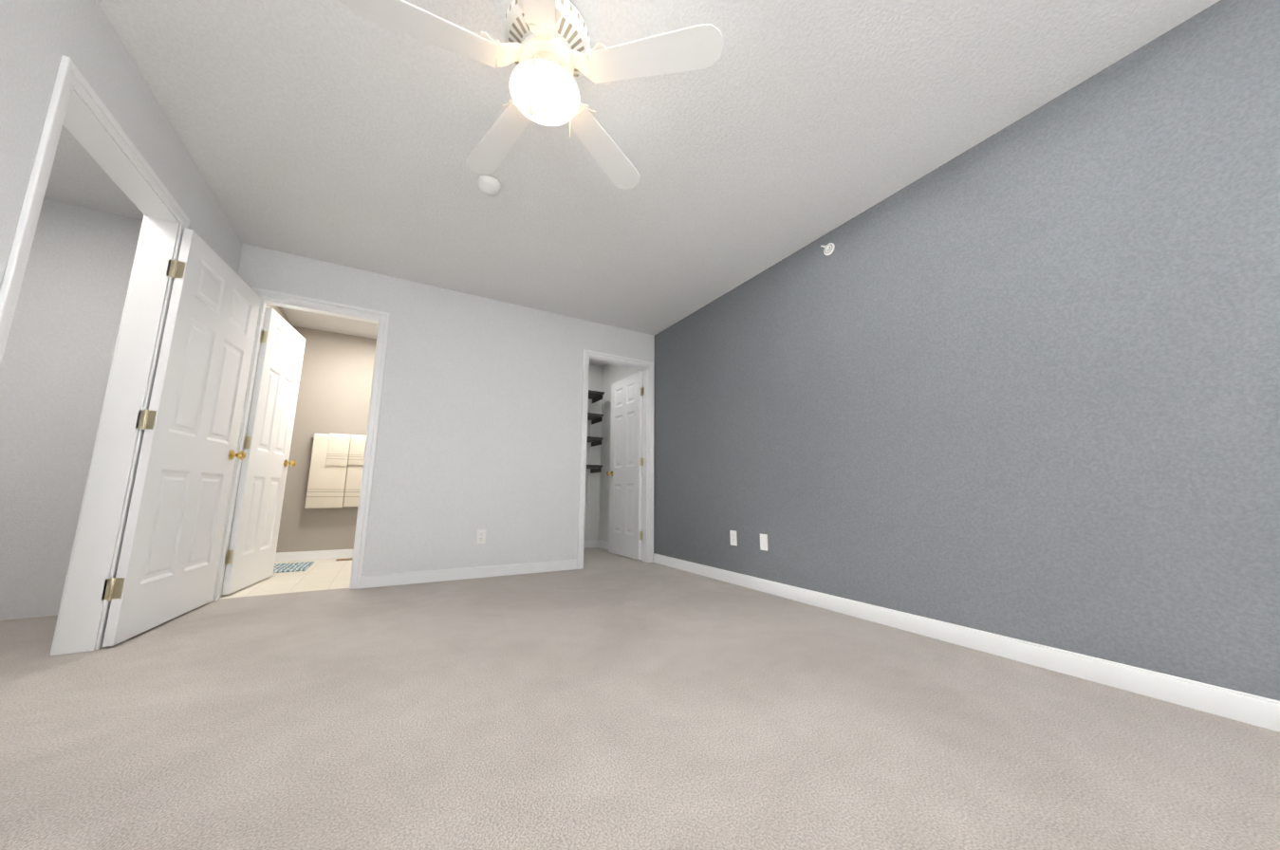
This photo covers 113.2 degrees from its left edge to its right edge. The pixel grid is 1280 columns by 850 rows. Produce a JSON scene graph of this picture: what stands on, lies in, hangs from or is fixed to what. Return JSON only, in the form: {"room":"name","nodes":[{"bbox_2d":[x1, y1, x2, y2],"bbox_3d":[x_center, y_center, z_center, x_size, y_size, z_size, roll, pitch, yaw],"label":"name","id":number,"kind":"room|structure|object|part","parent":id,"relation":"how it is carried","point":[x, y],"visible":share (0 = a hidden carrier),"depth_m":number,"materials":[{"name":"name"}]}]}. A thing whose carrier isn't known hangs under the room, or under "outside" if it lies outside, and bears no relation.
{"room":"empty bedroom","nodes":[
{"label":"empty bedroom","id":0,"kind":"room"},
{"bbox_2d":[0,0,292,580],"bbox_3d":[-2.066,-0.318,1.380,0.120,2.440,7.040,6,-11,-30],"label":"wall","id":1,"kind":"structure","parent":0,"point":[39,39],"depth_m":1.46,"materials":[{"name":"grey paint"}]},
{"bbox_2d":[0,55,189,655],"bbox_3d":[-2.224,-0.120,1.622,0.154,2.123,0.991,6,-11,-30],"label":"door frame","id":2,"kind":"structure","parent":1,"relation":"attached to","point":[78,630],"depth_m":1.91,"materials":[{"name":"white wood"}]},
{"bbox_2d":[101,228,260,647],"bbox_3d":[-2.528,0.042,2.419,0.180,2.030,0.867,4,-10,-23],"label":"entry door","id":3,"kind":"structure","parent":1,"relation":"in","point":[190,422],"depth_m":2.28,"materials":[{"name":"white wood"}]},
{"bbox_2d":[219,557,352,598],"bbox_3d":[-2.712,1.353,3.793,1.680,0.100,1.820,6,-11,-30],"label":"floor","id":4,"kind":"structure","parent":0,"point":[325,574],"depth_m":3.32,"materials":[{"name":"beige tile"}]},
{"bbox_2d":[273,561,314,573],"bbox_3d":[-3.271,1.298,3.830,0.440,0.014,0.490,6,-11,-30],"label":"bath mat","id":5,"kind":"object","parent":4,"relation":"on","point":[290,567],"visible":0.6,"depth_m":3.84,"materials":[{"name":"fabric"}]},
{"bbox_2d":[335,557,352,560],"bbox_3d":[-2.968,1.393,4.386,0.310,0.006,0.100,6,-11,-30],"label":"floor vent","id":6,"kind":"object","parent":4,"relation":"in","point":[343,559],"visible":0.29,"depth_m":4.35,"materials":[{"name":"brown metal"}]},
{"bbox_2d":[276,325,376,553],"bbox_3d":[-3.053,0.221,4.766,1.620,2.440,0.120,6,-11,-30],"label":"wall","id":7,"kind":"structure","parent":0,"point":[335,387],"depth_m":4.53,"materials":[{"name":"beige paint"}]},
{"bbox_2d":[274,549,353,562],"bbox_3d":[-3.092,1.366,4.486,1.470,0.090,0.012,6,-11,-30],"label":"baseboard","id":8,"kind":"structure","parent":7,"relation":"attached to","point":[310,555],"depth_m":4.32,"materials":[{"name":"white wood"}]},
{"bbox_2d":[304,433,366,508],"bbox_3d":[-3.145,0.491,4.532,0.710,0.782,0.115,6,-11,-30],"label":"towel","id":9,"kind":"object","parent":7,"relation":"attached to","point":[333,455],"visible":0.6,"depth_m":4.44,"materials":[{"name":"beige fabric"}]},
{"bbox_2d":[0,198,654,620],"bbox_3d":[-1.883,0.013,3.426,4.880,2.440,0.120,6,-11,-30],"label":"wall","id":10,"kind":"structure","parent":0,"point":[480,420],"depth_m":3.34,"materials":[{"name":"grey paint"}]},
{"bbox_2d":[221,307,305,594],"bbox_3d":[-2.884,0.178,3.277,0.180,2.030,0.746,4,-10,-22],"label":"bathroom door","id":11,"kind":"structure","parent":10,"relation":"in","point":[252,547],"depth_m":3.19,"materials":[{"name":"white wood"}]},
{"bbox_2d":[211,287,389,601],"bbox_3d":[-2.423,0.115,3.083,0.849,2.123,0.137,6,-11,-30],"label":"door frame","id":12,"kind":"structure","parent":10,"relation":"attached to","point":[384,317],"depth_m":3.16,"materials":[{"name":"white wood"}]},
{"bbox_2d":[360,558,577,588],"bbox_3d":[-1.308,1.219,3.498,1.680,0.090,0.012,6,-11,-30],"label":"baseboard","id":13,"kind":"structure","parent":10,"relation":"attached to","point":[439,575],"depth_m":3.42,"materials":[{"name":"white wood"}]},
{"bbox_2d":[476,529,485,543],"bbox_3d":[-1.328,0.935,3.533,0.070,0.115,0.009,6,-11,-30],"label":"outlet","id":14,"kind":"object","parent":10,"relation":"attached to","point":[481,537],"visible":1,"depth_m":3.53,"materials":[{"name":"white plastic"}]},
{"bbox_2d":[576,349,653,569],"bbox_3d":[-0.250,0.353,4.334,0.744,2.080,0.120,6,-11,-30],"label":"door frame","id":15,"kind":"structure","parent":10,"relation":"attached to","point":[643,449],"depth_m":4.51,"materials":[{"name":"white wood"}]},
{"bbox_2d":[606,371,644,559],"bbox_3d":[-0.164,0.447,4.830,0.180,2.030,0.727,6,-11,-31],"label":"closet door","id":16,"kind":"structure","parent":10,"relation":"in","point":[625,537],"depth_m":4.78,"materials":[{"name":"white wood"}]},
{"bbox_2d":[584,364,602,540],"bbox_3d":[-1.356,0.316,5.281,1.840,2.440,0.120,6,-11,-30],"label":"wall","id":17,"kind":"structure","parent":0,"point":[595,383],"depth_m":5.61,"materials":[{"name":"paint"}]},
{"bbox_2d":[584,539,597,548],"bbox_3d":[-1.331,1.467,5.038,1.840,0.090,0.012,6,-11,-30],"label":"baseboard","id":18,"kind":"structure","parent":17,"relation":"attached to","point":[597,544],"depth_m":5.43,"materials":[{"name":"white wood"}]},
{"bbox_2d":[586,389,604,528],"bbox_3d":[-1.294,0.347,5.032,1.705,1.800,0.360,6,-11,-30],"label":"shelf unit","id":19,"kind":"object","parent":17,"relation":"attached to","point":[593,398],"visible":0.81,"depth_m":5.47,"materials":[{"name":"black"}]},
{"bbox_2d":[598,364,642,542],"bbox_3d":[-0.197,0.317,5.237,0.120,2.440,1.360,6,-11,-30],"label":"wall","id":20,"kind":"structure","parent":0,"point":[612,374],"depth_m":5.53,"materials":[{"name":"paint"}]},
{"bbox_2d":[597,539,608,550],"bbox_3d":[-0.448,1.521,5.333,0.012,0.090,0.300,6,-11,-30],"label":"baseboard","id":21,"kind":"structure","parent":20,"relation":"attached to","point":[601,544],"depth_m":5.36,"materials":[{"name":"white wood"}]},
{"bbox_2d":[43,0,1220,366],"bbox_3d":[-1.072,-1.474,2.147,5.000,0.100,7.040,6,-11,-30],"label":"ceiling","id":22,"kind":"structure","parent":0,"point":[336,131],"depth_m":2.05,"materials":[{"name":"paint"}]},
{"bbox_2d":[477,174,500,195],"bbox_3d":[-0.861,-1.357,2.405,0.132,0.046,0.132,6,-11,-30],"label":"smoke detector","id":23,"kind":"object","parent":22,"relation":"attached to","point":[489,185],"visible":1,"depth_m":2.38,"materials":[{"name":"white plastic"}]},
{"bbox_2d":[341,0,724,189],"bbox_3d":[-0.389,-1.251,1.541,1.200,0.523,1.220,6,-11,-30],"label":"ceiling fan","id":24,"kind":"object","parent":22,"relation":"hanging from","point":[548,52],"visible":1,"depth_m":1.48,"materials":[{"name":"white"}]},
{"bbox_3d":[-0.345,-1.203,1.539,0.254,0.106,0.254,6,-11,-30],"label":"globe","id":25,"kind":"part","parent":24,"relation":"part of"},
{"bbox_3d":[-0.344,-1.380,1.567,0.314,0.260,0.314,6,-11,-30],"label":"motor","id":26,"kind":"part","parent":24,"relation":"part of","materials":[{"name":"white"}]},
{"bbox_2d":[0,547,1279,849],"bbox_3d":[-0.937,1.012,1.602,4.880,0.100,6.640,6,-11,-30],"label":"floor carpet","id":27,"kind":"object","parent":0,"point":[603,699],"visible":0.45,"depth_m":1.23,"materials":[{"name":"beige carpet"}]},
{"bbox_2d":[653,0,1279,701],"bbox_3d":[1.502,-0.137,2.350,0.120,2.440,5.160,6,-11,-30],"label":"wall","id":28,"kind":"structure","parent":0,"point":[1018,380],"depth_m":1.82,"materials":[{"name":"grey paint"}]},
{"bbox_2d":[729,530,737,545],"bbox_3d":[0.744,0.900,3.362,0.009,0.115,0.070,6,-11,-30],"label":"outlet","id":29,"kind":"object","parent":28,"relation":"attached to","point":[733,538],"visible":1,"depth_m":3.36,"materials":[{"name":"white plastic"}]},
{"bbox_2d":[760,533,767,551],"bbox_3d":[0.906,0.857,3.088,0.008,0.115,0.070,6,-11,-30],"label":"outlet","id":30,"kind":"object","parent":28,"relation":"attached to","point":[763,542],"visible":1,"depth_m":3.08,"materials":[{"name":"white plastic"}]},
{"bbox_2d":[820,242,834,255],"bbox_3d":[1.255,-1.179,2.819,0.021,0.089,0.089,6,-11,-30],"label":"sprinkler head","id":31,"kind":"object","parent":28,"relation":"attached to","point":[829,248],"visible":1,"depth_m":2.81,"materials":[{"name":"white metal"}]},
{"bbox_2d":[653,553,1279,732],"bbox_3d":[1.406,1.026,2.182,0.012,0.090,5.040,6,-11,-30],"label":"baseboard","id":32,"kind":"structure","parent":28,"relation":"attached to","point":[1257,711],"depth_m":1.73,"materials":[{"name":"white wood"}]},
{"bbox_3d":[-0.704,0.142,4.173,1.840,2.440,0.004,6,-11,-30],"label":"wall","id":33,"kind":"structure","parent":0,"visible":0},
{"bbox_2d":[641,497,642,527],"bbox_3d":[-0.286,0.342,4.399,0.830,2.123,0.017,6,-11,-30],"label":"trim","id":34,"kind":"structure","parent":33,"relation":"attached to","point":[641,511],"depth_m":4.48,"materials":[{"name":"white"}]}
]}

